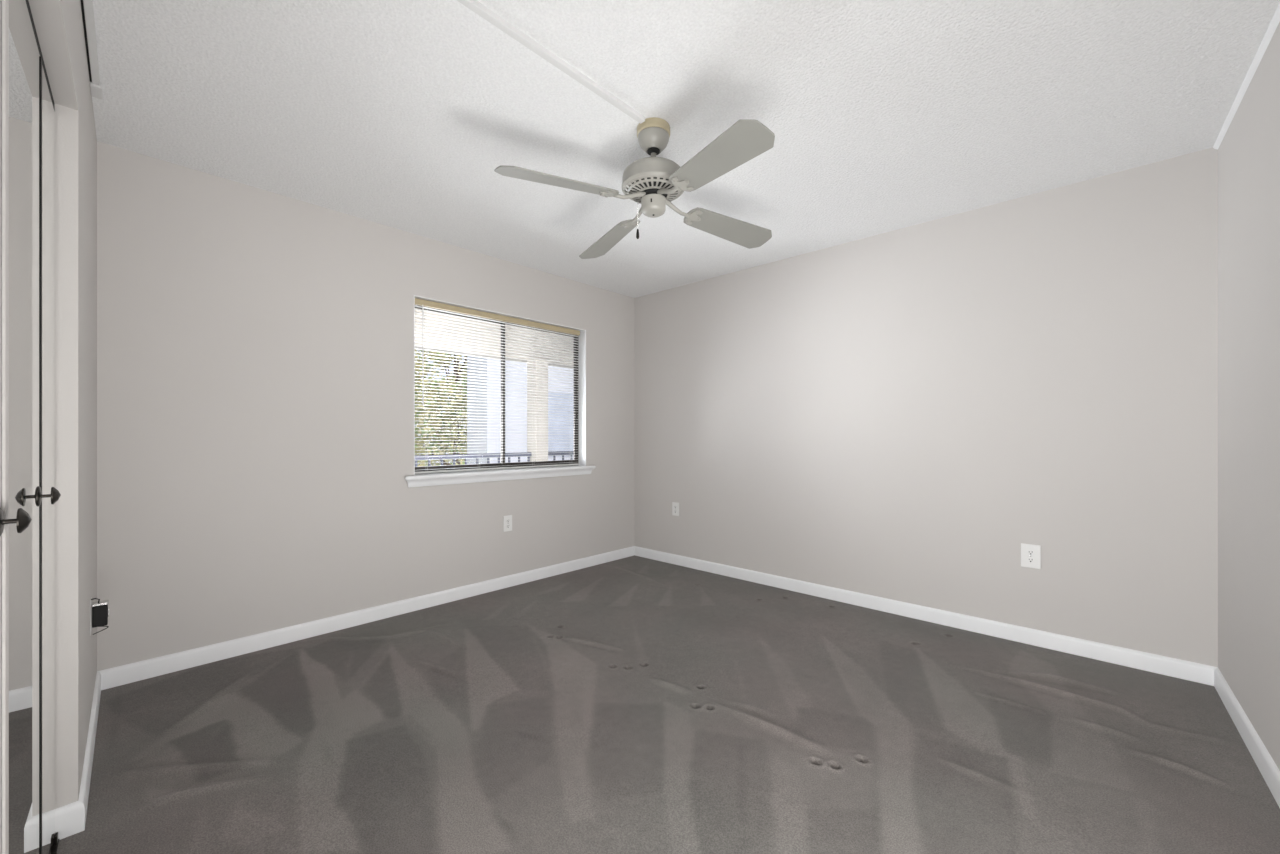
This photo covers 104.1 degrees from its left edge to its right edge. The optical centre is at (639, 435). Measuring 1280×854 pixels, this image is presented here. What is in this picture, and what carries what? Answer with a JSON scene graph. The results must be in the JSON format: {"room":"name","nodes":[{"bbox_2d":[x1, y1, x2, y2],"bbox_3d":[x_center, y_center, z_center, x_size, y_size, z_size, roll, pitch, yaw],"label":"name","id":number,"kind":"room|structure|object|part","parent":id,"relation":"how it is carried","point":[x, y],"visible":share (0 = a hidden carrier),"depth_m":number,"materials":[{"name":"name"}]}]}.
{"room":"empty bedroom","nodes":[
{"label":"empty bedroom","id":0,"kind":"room"},
{"bbox_2d":[28,0,96,809],"bbox_3d":[-1.112,-0.075,0.865,3.747,2.470,0.110,0,0,44],"label":"wall","id":1,"kind":"structure","parent":0,"point":[59,27],"depth_m":1.42,"materials":[{"name":"paint"}]},
{"bbox_2d":[25,0,54,111],"bbox_3d":[-1.062,-0.918,0.805,1.650,0.025,0.024,0,0,45],"label":"door track","id":2,"kind":"object","parent":1,"relation":"attached to","point":[27,1],"visible":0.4,"depth_m":1.19,"materials":[{"name":"white metal"}]},
{"bbox_2d":[0,0,31,853],"bbox_3d":[-0.799,0.103,0.578,0.771,1.998,0.056,0,0,45],"label":"mirrored closet door","id":3,"kind":"structure","parent":2,"relation":"hanging from","point":[23,519],"depth_m":0.83,"materials":[{"name":"white paint"}]},
{"bbox_3d":[-0.910,0.103,0.677,0.474,1.998,0.004,0,0,45],"label":"mirror panel","id":4,"kind":"part","parent":3,"relation":"part of","materials":[{"name":"clear glass"}]},
{"bbox_3d":[-1.029,0.140,0.822,0.047,0.047,0.034,0,0,45],"label":"door knob","id":5,"kind":"part","parent":3,"relation":"part of","materials":[{"name":"brown metal"}]},
{"bbox_2d":[9,0,60,853],"bbox_3d":[-1.356,0.117,1.127,0.771,2.026,0.056,0,0,45],"label":"mirrored closet door","id":6,"kind":"structure","parent":2,"relation":"hanging from","point":[32,489],"depth_m":1.06,"materials":[{"name":"white paint"}]},
{"bbox_3d":[-1.259,0.103,1.019,0.481,1.998,0.004,0,0,45],"label":"mirror panel","id":7,"kind":"part","parent":6,"relation":"part of","materials":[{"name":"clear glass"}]},
{"bbox_3d":[-1.534,0.103,1.292,0.286,1.998,0.004,0,0,45],"label":"mirror panel","id":8,"kind":"part","parent":6,"relation":"part of","materials":[{"name":"clear glass"}]},
{"bbox_3d":[-1.384,0.140,1.170,0.047,0.047,0.034,0,0,45],"label":"door knob","id":9,"kind":"part","parent":6,"relation":"part of","materials":[{"name":"brown metal"}]},
{"bbox_2d":[55,671,100,839],"bbox_3d":[-2.016,1.087,1.808,1.136,0.085,0.055,0,0,44],"label":"baseboard","id":10,"kind":"structure","parent":1,"relation":"attached to","point":[70,819],"depth_m":1.47,"materials":[{"name":"white paint"}]},
{"bbox_2d":[81,0,102,99],"bbox_3d":[-1.287,-1.298,1.135,2.190,0.024,0.030,0,0,44],"label":"trim","id":11,"kind":"structure","parent":1,"relation":"attached to","point":[87,7],"depth_m":1.66,"materials":[{"name":"white plastic"}]},
{"bbox_2d":[90,597,108,635],"bbox_3d":[-2.041,0.678,1.886,0.080,0.139,0.048,0,0,44],"label":"outlet","id":12,"kind":"object","parent":1,"relation":"attached to","point":[99,610],"visible":1,"depth_m":1.87,"materials":[{"name":"plastic"}]},
{"bbox_3d":[-2.058,0.675,1.870,0.080,0.124,0.002,0,0,45],"label":"wall plate","id":13,"kind":"part","parent":12,"relation":"part of","materials":[{"name":"white plastic"}]},
{"bbox_2d":[92,604,107,627],"bbox_3d":[-2.041,0.676,1.887,0.044,0.078,0.040,0,0,44],"label":"receptacle","id":14,"kind":"object","parent":12,"relation":"attached to","point":[99,611],"depth_m":1.87,"materials":[{"name":"black plastic"}]},
{"bbox_2d":[97,141,634,670],"bbox_3d":[-1.533,-0.075,3.259,0.140,2.470,4.470,0,0,43],"label":"wall","id":15,"kind":"structure","parent":0,"point":[255,346],"depth_m":2.71,"materials":[{"name":"paint"}]},
{"bbox_2d":[98,546,634,689],"bbox_3d":[-1.227,1.087,3.475,0.013,0.085,3.457,0,0,43],"label":"baseboard","id":16,"kind":"structure","parent":15,"relation":"attached to","point":[145,669],"depth_m":2.84,"materials":[{"name":"white paint"}]},
{"bbox_2d":[405,295,595,486],"bbox_3d":[-0.997,-0.291,3.795,0.181,1.242,1.607,0,0,43],"label":"window","id":17,"kind":"structure","parent":15,"relation":"in","point":[460,477],"depth_m":3.83,"materials":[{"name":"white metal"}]},
{"bbox_3d":[-1.296,-0.327,3.592,0.015,1.114,0.713,0,0,43],"label":"sash","id":18,"kind":"part","parent":17,"relation":"part of","materials":[{"name":"brown metal"}]},
{"bbox_3d":[-1.048,-0.327,3.844,0.040,1.170,1.462,0,0,43],"label":"frame","id":19,"kind":"part","parent":17,"relation":"part of","materials":[{"name":"brown metal"}]},
{"bbox_2d":[415,298,579,473],"bbox_3d":[-1.001,-0.328,3.781,0.044,1.152,1.410,0,0,43],"label":"mini blind","id":20,"kind":"object","parent":17,"relation":"attached to","point":[420,302],"visible":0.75,"depth_m":3.67,"materials":[{"name":"plastic"}]},
{"bbox_3d":[-1.426,-0.316,3.337,0.027,1.105,0.001,0,0,43],"label":"ladder cord","id":21,"kind":"part","parent":20,"relation":"part of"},
{"bbox_3d":[-1.006,-0.885,3.786,0.028,0.038,1.410,0,0,43],"label":"head rail","id":22,"kind":"part","parent":20,"relation":"part of","materials":[{"name":"beige metal"}]},
{"bbox_3d":[-1.006,0.242,3.786,0.024,0.012,1.406,0,0,43],"label":"rail","id":23,"kind":"part","parent":20,"relation":"part of","materials":[{"name":"plastic"}]},
{"bbox_3d":[-0.540,-0.512,4.254,0.014,0.712,0.013,0,0,43],"label":"pull cord","id":24,"kind":"part","parent":20,"relation":"part of","materials":[{"name":"brown metal"}]},
{"bbox_3d":[-0.983,0.292,3.781,0.141,0.075,1.607,0,0,43],"label":"sill","id":25,"kind":"part","parent":17,"relation":"part of","materials":[{"name":"white paint"}]},
{"bbox_3d":[-0.807,-0.327,4.089,0.016,1.114,0.729,0,0,43],"label":"sash","id":26,"kind":"part","parent":17,"relation":"part of","materials":[{"name":"brown metal"}]},
{"bbox_2d":[503,515,511,531],"bbox_3d":[-0.989,0.654,3.733,0.009,0.118,0.074,0,0,43],"label":"wall outlet","id":27,"kind":"object","parent":15,"relation":"attached to","point":[507,520],"visible":1,"depth_m":3.73,"materials":[{"name":"plastic"}]},
{"bbox_2d":[57,555,1279,853],"bbox_3d":[0.089,1.129,2.120,3.805,0.032,3.660,0,0,43],"label":"floor","id":28,"kind":"structure","parent":0,"point":[634,704],"depth_m":1.83,"materials":[{"name":"grey carpet"}]},
{"bbox_2d":[92,0,1279,297],"bbox_3d":[-0.062,-1.370,1.885,4.165,0.120,4.470,0,0,43],"label":"ceiling","id":29,"kind":"structure","parent":0,"point":[884,116],"depth_m":1.97,"materials":[{"name":"white paint"}]},
{"bbox_2d":[457,0,644,123],"bbox_3d":[-0.535,-1.302,1.473,0.028,0.017,1.602,0,0,43],"label":"wire raceway","id":30,"kind":"object","parent":29,"relation":"attached to","point":[475,6],"visible":1,"depth_m":1.70,"materials":[{"name":"white plastic"}]},
{"bbox_2d":[494,117,774,258],"bbox_3d":[0.058,-1.073,2.123,0.990,0.473,0.995,0,0,15],"label":"ceiling fan","id":31,"kind":"object","parent":29,"relation":"hanging from","point":[652,182],"visible":1,"depth_m":2.02,"materials":[{"name":"beige plastic"}]},
{"bbox_3d":[-0.304,-0.971,1.909,0.487,0.006,0.152,-3,16,-30],"label":"blade","id":32,"kind":"part","parent":31,"relation":"part of","materials":[{"name":"white wood"}]},
{"bbox_3d":[-0.155,-0.971,2.480,0.152,0.006,0.487,-17,6,-30],"label":"blade","id":33,"kind":"part","parent":31,"relation":"part of","materials":[{"name":"white wood"}]},
{"bbox_3d":[-0.069,-0.995,2.043,0.213,0.048,0.094,-3,16,-30],"label":"blade arm","id":34,"kind":"part","parent":31,"relation":"part of","materials":[{"name":"metal"}]},
{"bbox_3d":[-0.020,-0.995,2.246,0.094,0.048,0.213,-17,6,-30],"label":"blade arm","id":35,"kind":"part","parent":31,"relation":"part of","materials":[{"name":"metal"}]},
{"bbox_2d":[625,176,681,202],"bbox_3d":[0.057,-1.036,2.119,0.254,0.027,0.254,0,0,43],"label":"vent grille","id":36,"kind":"object","parent":31,"relation":"attached to","point":[641,185],"depth_m":2.06,"materials":[{"name":"metal"}]},
{"bbox_3d":[0.135,-0.995,1.993,0.094,0.048,0.213,17,-6,-30],"label":"blade arm","id":37,"kind":"part","parent":31,"relation":"part of","materials":[{"name":"metal"}]},
{"bbox_3d":[0.183,-0.995,2.199,0.213,0.048,0.094,4,-16,-31],"label":"blade arm","id":38,"kind":"part","parent":31,"relation":"part of","materials":[{"name":"metal"}]},
{"bbox_3d":[0.269,-0.971,1.759,0.152,0.006,0.487,17,-6,-30],"label":"blade","id":39,"kind":"part","parent":31,"relation":"part of","materials":[{"name":"white wood"}]},
{"bbox_3d":[0.415,-0.971,2.337,0.487,0.006,0.152,4,-16,-31],"label":"blade","id":40,"kind":"part","parent":31,"relation":"part of","materials":[{"name":"white wood"}]},
{"bbox_2d":[635,147,1217,666],"bbox_3d":[1.467,-0.075,3.420,4.025,2.470,0.140,0,0,43],"label":"wall","id":41,"kind":"structure","parent":0,"point":[892,415],"depth_m":2.90,"materials":[{"name":"paint"}]},
{"bbox_2d":[672,502,678,515],"bbox_3d":[0.314,0.643,4.395,0.076,0.118,0.009,0,0,43],"label":"wall outlet","id":42,"kind":"object","parent":41,"relation":"attached to","point":[675,506],"visible":1,"depth_m":4.39,"materials":[{"name":"plastic"}]},
{"bbox_2d":[635,546,1216,685],"bbox_3d":[1.275,1.087,3.494,3.644,0.085,0.013,0,0,43],"label":"baseboard","id":43,"kind":"structure","parent":41,"relation":"attached to","point":[1173,667],"depth_m":2.88,"materials":[{"name":"white paint"}]},
{"bbox_2d":[1021,543,1040,568],"bbox_3d":[2.120,0.652,2.707,0.086,0.128,0.009,0,0,43],"label":"wall outlet","id":44,"kind":"object","parent":41,"relation":"attached to","point":[1030,554],"visible":1,"depth_m":2.71,"materials":[{"name":"plastic"}]},
{"bbox_2d":[1027,550,1033,554],"bbox_3d":[2.118,0.631,2.705,0.033,0.025,0.002,0,0,43],"label":"receptacle","id":45,"kind":"object","parent":44,"relation":"attached to","point":[1029,552],"depth_m":2.70,"materials":[{"name":"plastic"}]},
{"bbox_2d":[1027,557,1034,562],"bbox_3d":[2.118,0.672,2.705,0.033,0.025,0.002,0,0,43],"label":"receptacle","id":46,"kind":"object","parent":44,"relation":"attached to","point":[1029,559],"depth_m":2.70,"materials":[{"name":"plastic"}]},
{"bbox_2d":[1218,22,1279,769],"bbox_3d":[1.230,-0.075,0.582,0.140,2.470,4.336,0,0,41],"label":"wall","id":47,"kind":"structure","parent":0,"point":[1249,150],"depth_m":1.82,"materials":[{"name":"paint"}]},
{"bbox_2d":[1213,3,1279,149],"bbox_3d":[1.471,-1.302,0.972,0.015,0.016,3.432,0,0,41],"label":"trim","id":48,"kind":"structure","parent":47,"relation":"attached to","point":[1275,20],"depth_m":1.79,"materials":[{"name":"white paint"}]},
{"bbox_2d":[1214,667,1279,807],"bbox_3d":[1.472,1.087,0.972,0.013,0.085,3.432,0,0,41],"label":"baseboard","id":49,"kind":"structure","parent":47,"relation":"attached to","point":[1266,765],"depth_m":1.78,"materials":[{"name":"white paint"}]},
{"bbox_3d":[-0.874,1.290,5.264,1.635,0.120,11.500,0,0,43],"label":"floor","id":50,"kind":"structure","parent":0,"visible":0},
{"bbox_2d":[415,452,531,466],"bbox_3d":[-2.165,0.708,4.684,0.060,1.045,2.690,0,0,43],"label":"balcony railing","id":51,"kind":"object","parent":50,"relation":"on","point":[454,457],"visible":0.15,"depth_m":5.10,"materials":[{"name":"grey metal"}]},
{"bbox_3d":[-2.165,0.207,4.684,0.060,0.045,2.690,0,0,43],"label":"rail","id":52,"kind":"part","parent":51,"relation":"part of","materials":[{"name":"grey metal"}]},
{"bbox_2d":[527,359,547,461],"bbox_3d":[-1.175,0.180,5.730,0.180,2.100,0.170,0,0,43],"label":"column","id":53,"kind":"structure","parent":50,"relation":"on","point":[530,438],"depth_m":5.67,"materials":[{"name":"paint"}]},
{"bbox_2d":[415,308,573,367],"bbox_3d":[-1.377,-1.070,5.734,0.200,0.400,11.500,0,0,43],"label":"beam","id":54,"kind":"structure","parent":53,"relation":"on","point":[432,336],"depth_m":5.34,"materials":[{"name":"paint"}]},
{"bbox_2d":[548,451,573,460],"bbox_3d":[-0.394,0.708,6.581,0.060,1.045,2.120,0,0,43],"label":"balcony railing","id":55,"kind":"object","parent":50,"relation":"on","point":[571,453],"visible":0.02,"depth_m":5.97,"materials":[{"name":"grey metal"}]},
{"bbox_3d":[-0.394,0.207,6.581,0.060,0.045,2.120,0,0,43],"label":"rail","id":56,"kind":"part","parent":55,"relation":"part of","materials":[{"name":"grey metal"}]},
{"label":"outside","id":57,"kind":"structure","parent":0,"visible":0},
{"bbox_3d":[-20.614,4.230,32.941,64.900,0.200,100.000,0,0,43],"label":"ground","id":58,"kind":"structure","parent":57,"visible":0},
{"bbox_2d":[415,373,425,447],"bbox_3d":[-6.060,0.467,9.704,3.233,7.334,3.295,0,0,-9],"label":"leafy tree","id":59,"kind":"object","parent":58,"relation":"on","point":[422,430],"visible":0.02,"depth_m":10.78,"materials":[{"name":"green plant"}]},
{"bbox_2d":[415,349,466,466],"bbox_3d":[-4.860,0.160,13.248,3.564,7.948,3.403,0,0,43],"label":"leafy tree","id":60,"kind":"object","parent":58,"relation":"on","point":[457,428],"visible":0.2,"depth_m":12.18,"materials":[{"name":"green plant"}]},
{"bbox_2d":[417,444,465,465],"bbox_3d":[-16.731,2.290,23.840,3.600,3.680,20.600,0,0,43],"label":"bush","id":61,"kind":"object","parent":58,"relation":"on","point":[424,444],"visible":0.02,"depth_m":27.61,"materials":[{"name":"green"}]},
{"bbox_2d":[467,356,573,463],"bbox_3d":[-0.092,-0.620,13.355,9.000,9.500,0.960,0,0,-44],"label":"building","id":62,"kind":"structure","parent":58,"relation":"on","point":[482,444],"depth_m":10.37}
]}

